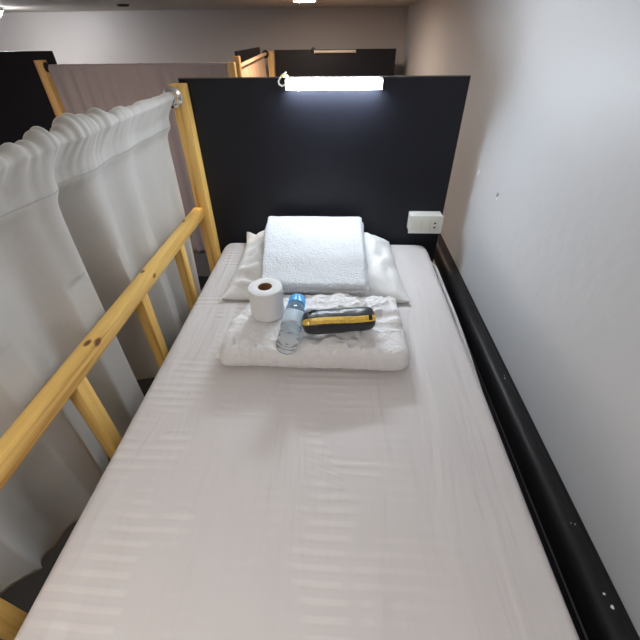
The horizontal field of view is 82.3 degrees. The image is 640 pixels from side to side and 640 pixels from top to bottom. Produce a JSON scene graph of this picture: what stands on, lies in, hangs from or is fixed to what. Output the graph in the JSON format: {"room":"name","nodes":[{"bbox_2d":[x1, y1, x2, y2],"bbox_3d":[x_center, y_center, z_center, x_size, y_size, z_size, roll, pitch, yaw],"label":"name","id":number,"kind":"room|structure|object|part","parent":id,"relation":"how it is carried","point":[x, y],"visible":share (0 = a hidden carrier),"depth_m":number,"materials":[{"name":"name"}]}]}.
{"room":"dormitory","nodes":[
{"label":"dormitory","id":0,"kind":"room"},
{"bbox_2d":[0,276,208,639],"bbox_3d":[-1.768,1.500,2.142,4.945,0.100,6.750,1,38,2],"label":"floor","id":1,"kind":"structure","parent":0,"point":[23,594],"depth_m":2.09,"materials":[{"name":"plastic"}]},
{"bbox_2d":[0,51,242,144],"bbox_3d":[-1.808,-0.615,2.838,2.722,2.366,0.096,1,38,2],"label":"bunk bed","id":2,"kind":"object","parent":1,"relation":"on","point":[29,96],"visible":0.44,"depth_m":2.23,"materials":[{"name":"black laminate"}]},
{"bbox_3d":[-2.349,-0.634,2.871,1.638,2.366,0.018,1,38,2],"label":"headboard","id":3,"kind":"part","parent":2,"relation":"part of","materials":[{"name":"black laminate"}]},
{"bbox_3d":[-1.599,-0.581,2.824,0.046,2.325,0.052,1,38,2],"label":"corner post","id":4,"kind":"part","parent":2,"relation":"part of","materials":[{"name":"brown wood"}]},
{"bbox_2d":[43,62,226,71],"bbox_3d":[-1.056,-1.457,2.103,1.065,0.048,0.048,1,38,2],"label":"curtain rod","id":5,"kind":"object","parent":2,"relation":"attached to","point":[45,64],"visible":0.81,"depth_m":2.11,"materials":[{"name":"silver metal"}]},
{"bbox_2d":[48,62,226,253],"bbox_3d":[-1.046,-0.994,2.466,1.043,1.207,0.045,1,38,2],"label":"curtain","id":6,"kind":"object","parent":5,"relation":"hanging from","point":[80,88],"visible":0.34,"depth_m":2.16,"materials":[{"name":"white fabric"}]},
{"bbox_3d":[-0.490,-0.552,2.783,0.043,2.306,0.052,1,38,2],"label":"corner post","id":7,"kind":"part","parent":2,"relation":"part of","materials":[{"name":"brown wood"}]},
{"bbox_3d":[-0.465,-0.591,2.812,0.035,2.331,0.044,1,38,2],"label":"corner post","id":8,"kind":"part","parent":2,"relation":"part of","materials":[{"name":"brown wood"}]},
{"bbox_2d":[234,47,259,62],"bbox_3d":[-0.534,-1.157,3.527,0.018,2.339,0.880,1,38,2],"label":"partition panel","id":9,"kind":"object","parent":1,"relation":"on","point":[246,54],"visible":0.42,"depth_m":2.74,"materials":[{"name":"black laminate"}]},
{"bbox_2d":[0,75,585,639],"bbox_3d":[-0.020,0.684,1.197,1.084,2.312,2.033,1,38,2],"label":"bunk bed","id":10,"kind":"object","parent":1,"relation":"on","point":[255,150],"visible":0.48,"depth_m":1.37,"materials":[{"name":"black laminate"}]},
{"bbox_3d":[-0.552,0.140,0.784,0.036,0.040,1.928,1,38,2],"label":"guard rail","id":11,"kind":"part","parent":10,"relation":"part of","materials":[{"name":"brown wood"}]},
{"bbox_2d":[163,86,182,108],"bbox_3d":[-0.559,-0.189,0.532,0.068,0.068,1.918,1,38,2],"label":"curtain rod","id":12,"kind":"object","parent":10,"relation":"attached to","point":[178,99],"visible":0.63,"depth_m":1.27,"materials":[{"name":"silver metal"}]},
{"bbox_2d":[0,126,143,594],"bbox_3d":[-0.601,0.314,0.513,0.141,0.873,1.163,1,38,2],"label":"curtain","id":13,"kind":"object","parent":12,"relation":"hanging from","point":[49,301],"visible":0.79,"depth_m":0.79,"materials":[{"name":"white fabric"}]},
{"bbox_2d":[49,92,200,379],"bbox_3d":[-0.626,-0.246,1.242,0.261,0.873,0.666,1,38,2],"label":"curtain","id":14,"kind":"object","parent":12,"relation":"hanging from","point":[120,201],"visible":0.74,"depth_m":1.09,"materials":[{"name":"white fabric"}]},
{"bbox_3d":[-0.483,0.078,1.988,0.052,2.297,0.046,1,38,2],"label":"corner post","id":15,"kind":"part","parent":10,"relation":"part of","materials":[{"name":"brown wood"}]},
{"bbox_2d":[14,243,579,639],"bbox_3d":[-0.008,0.330,0.903,0.928,0.173,1.984,1,38,2],"label":"mattress","id":16,"kind":"object","parent":10,"relation":"on","point":[234,502],"visible":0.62,"depth_m":0.71,"materials":[{"name":"white fabric"}]},
{"bbox_2d":[215,292,409,370],"bbox_3d":[-0.020,0.021,1.079,0.535,0.093,0.287,1,38,2],"label":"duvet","id":17,"kind":"object","parent":16,"relation":"on","point":[248,341],"visible":0.59,"depth_m":0.99,"materials":[{"name":"white fabric"}]},
{"bbox_2d":[248,278,283,321],"bbox_3d":[-0.155,-0.058,1.061,0.097,0.095,0.097,1,38,2],"label":"toilet roll","id":18,"kind":"object","parent":17,"relation":"on","point":[265,294],"visible":1,"depth_m":1.03,"materials":[{"name":"paper"}]},
{"bbox_2d":[276,293,305,354],"bbox_3d":[-0.075,0.006,0.995,0.058,0.061,0.206,3,38,5],"label":"water bottle","id":19,"kind":"object","parent":17,"relation":"on","point":[288,337],"visible":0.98,"depth_m":0.95,"materials":[{"name":"clear plastic"}]},
{"bbox_2d":[302,307,375,334],"bbox_3d":[0.051,0.001,0.992,0.199,0.062,0.074,-4,38,-5],"label":"pouch","id":20,"kind":"object","parent":17,"relation":"on","point":[339,320],"visible":1,"depth_m":0.96,"materials":[{"name":"black"}]},
{"bbox_2d":[222,230,409,302],"bbox_3d":[-0.008,-0.244,1.401,0.644,0.109,0.452,1,38,2],"label":"pillow","id":21,"kind":"object","parent":16,"relation":"on","point":[384,280],"visible":0.42,"depth_m":1.29,"materials":[{"name":"white fabric"}]},
{"bbox_2d":[261,216,368,293],"bbox_3d":[-0.028,-0.263,1.332,0.394,0.091,0.479,1,38,2],"label":"folded towel","id":22,"kind":"object","parent":21,"relation":"on","point":[306,254],"visible":0.97,"depth_m":1.24,"materials":[{"name":"white fabric"}]},
{"bbox_3d":[0.013,-0.369,1.649,1.016,1.210,0.018,1,38,2],"label":"headboard","id":23,"kind":"part","parent":10,"relation":"part of","materials":[{"name":"black laminate"}]},
{"bbox_2d":[278,72,382,90],"bbox_3d":[0.035,-0.826,1.265,0.363,0.053,0.051,1,38,2],"label":"lamp","id":24,"kind":"object","parent":10,"relation":"attached to","point":[356,83],"visible":1,"depth_m":1.25,"materials":[{"name":"white plastic"}]},
{"bbox_2d":[287,78,380,89],"bbox_3d":[0.047,-0.809,1.259,0.320,0.032,0.022,1,38,2],"label":"diffuser","id":25,"kind":"object","parent":24,"relation":"attached to","point":[356,83],"depth_m":1.25,"materials":[{"name":"white plastic"}]},
{"bbox_2d":[407,211,443,233],"bbox_3d":[0.439,-0.411,1.538,0.136,0.077,0.064,1,38,2],"label":"power socket","id":26,"kind":"object","parent":10,"relation":"attached to","point":[418,221],"visible":1,"depth_m":1.51,"materials":[{"name":"white plastic"}]},
{"bbox_3d":[-0.006,0.409,0.968,1.048,0.029,2.014,1,38,2],"label":"board","id":27,"kind":"part","parent":10,"relation":"part of","materials":[{"name":"black laminate"}]},
{"bbox_2d":[268,48,395,76],"bbox_3d":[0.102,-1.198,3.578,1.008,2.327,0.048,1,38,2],"label":"bunk bed","id":28,"kind":"object","parent":1,"relation":"on","point":[365,62],"visible":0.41,"depth_m":2.92,"materials":[{"name":"black laminate"}]},
{"bbox_2d":[242,50,268,67],"bbox_3d":[-0.449,-1.790,2.506,0.052,0.064,0.955,1,38,2],"label":"curtain rod","id":29,"kind":"object","parent":28,"relation":"attached to","point":[266,51],"visible":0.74,"depth_m":2.86,"materials":[{"name":"silver metal"}]},
{"bbox_2d":[241,52,266,76],"bbox_3d":[-0.449,-1.447,2.782,0.033,0.916,0.916,2,38,3],"label":"curtain","id":30,"kind":"object","parent":29,"relation":"hanging from","point":[257,68],"visible":0.25,"depth_m":2.58,"materials":[{"name":"beige fabric"}]},
{"bbox_3d":[-0.378,-1.205,3.600,0.048,2.321,0.048,1,38,2],"label":"corner post","id":31,"kind":"part","parent":28,"relation":"part of","materials":[{"name":"brown wood"}]},
{"bbox_2d":[311,47,355,53],"bbox_3d":[0.103,-2.108,2.858,0.352,0.042,0.049,1,38,2],"label":"lamp","id":32,"kind":"object","parent":28,"relation":"attached to","point":[315,51],"visible":1,"depth_m":2.85,"materials":[{"name":"white plastic"}]},
{"bbox_2d":[315,50,354,52],"bbox_3d":[0.116,-2.091,2.853,0.309,0.021,0.020,1,38,2],"label":"diffuser","id":33,"kind":"object","parent":32,"relation":"attached to","point":[316,51],"depth_m":2.85,"materials":[{"name":"beige plastic"}]},
{"bbox_2d":[0,6,408,275],"bbox_3d":[-1.631,-1.612,3.921,4.745,2.595,0.100,1,38,2],"label":"wall","id":34,"kind":"structure","parent":0,"point":[195,35],"depth_m":3.15,"materials":[{"name":"white paint"}]},
{"bbox_2d":[0,0,422,12],"bbox_3d":[-1.797,-0.619,0.477,4.945,0.100,6.750,1,38,2],"label":"ceiling","id":35,"kind":"structure","parent":0,"point":[9,6],"depth_m":2.57,"materials":[{"name":"white paint"}]},
{"bbox_2d":[116,4,128,6],"bbox_3d":[-1.316,-2.102,2.448,0.080,0.012,0.080,1,38,2],"label":"smoke detector","id":36,"kind":"object","parent":35,"relation":"attached to","point":[118,5],"visible":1,"depth_m":2.43,"materials":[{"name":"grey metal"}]},
{"bbox_2d":[291,0,317,1],"bbox_3d":[-0.089,-1.851,2.115,0.154,0.022,0.154,1,38,2],"label":"recessed light","id":37,"kind":"object","parent":35,"relation":"in","point":[291,0],"visible":1,"depth_m":2.10,"materials":[{"name":"white plastic"}]},
{"bbox_2d":[401,0,639,639],"bbox_3d":[0.637,0.488,1.207,0.100,2.595,6.550,1,38,2],"label":"wall","id":38,"kind":"structure","parent":0,"point":[541,224],"depth_m":0.89,"materials":[{"name":"white paint"}]},
{"bbox_2d":[434,234,639,639],"bbox_3d":[0.593,-0.234,1.692,0.056,0.072,4.000,1,38,2],"label":"wall rail","id":39,"kind":"object","parent":38,"relation":"attached to","point":[602,613],"visible":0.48,"depth_m":0.86,"materials":[{"name":"black metal"}]}
]}

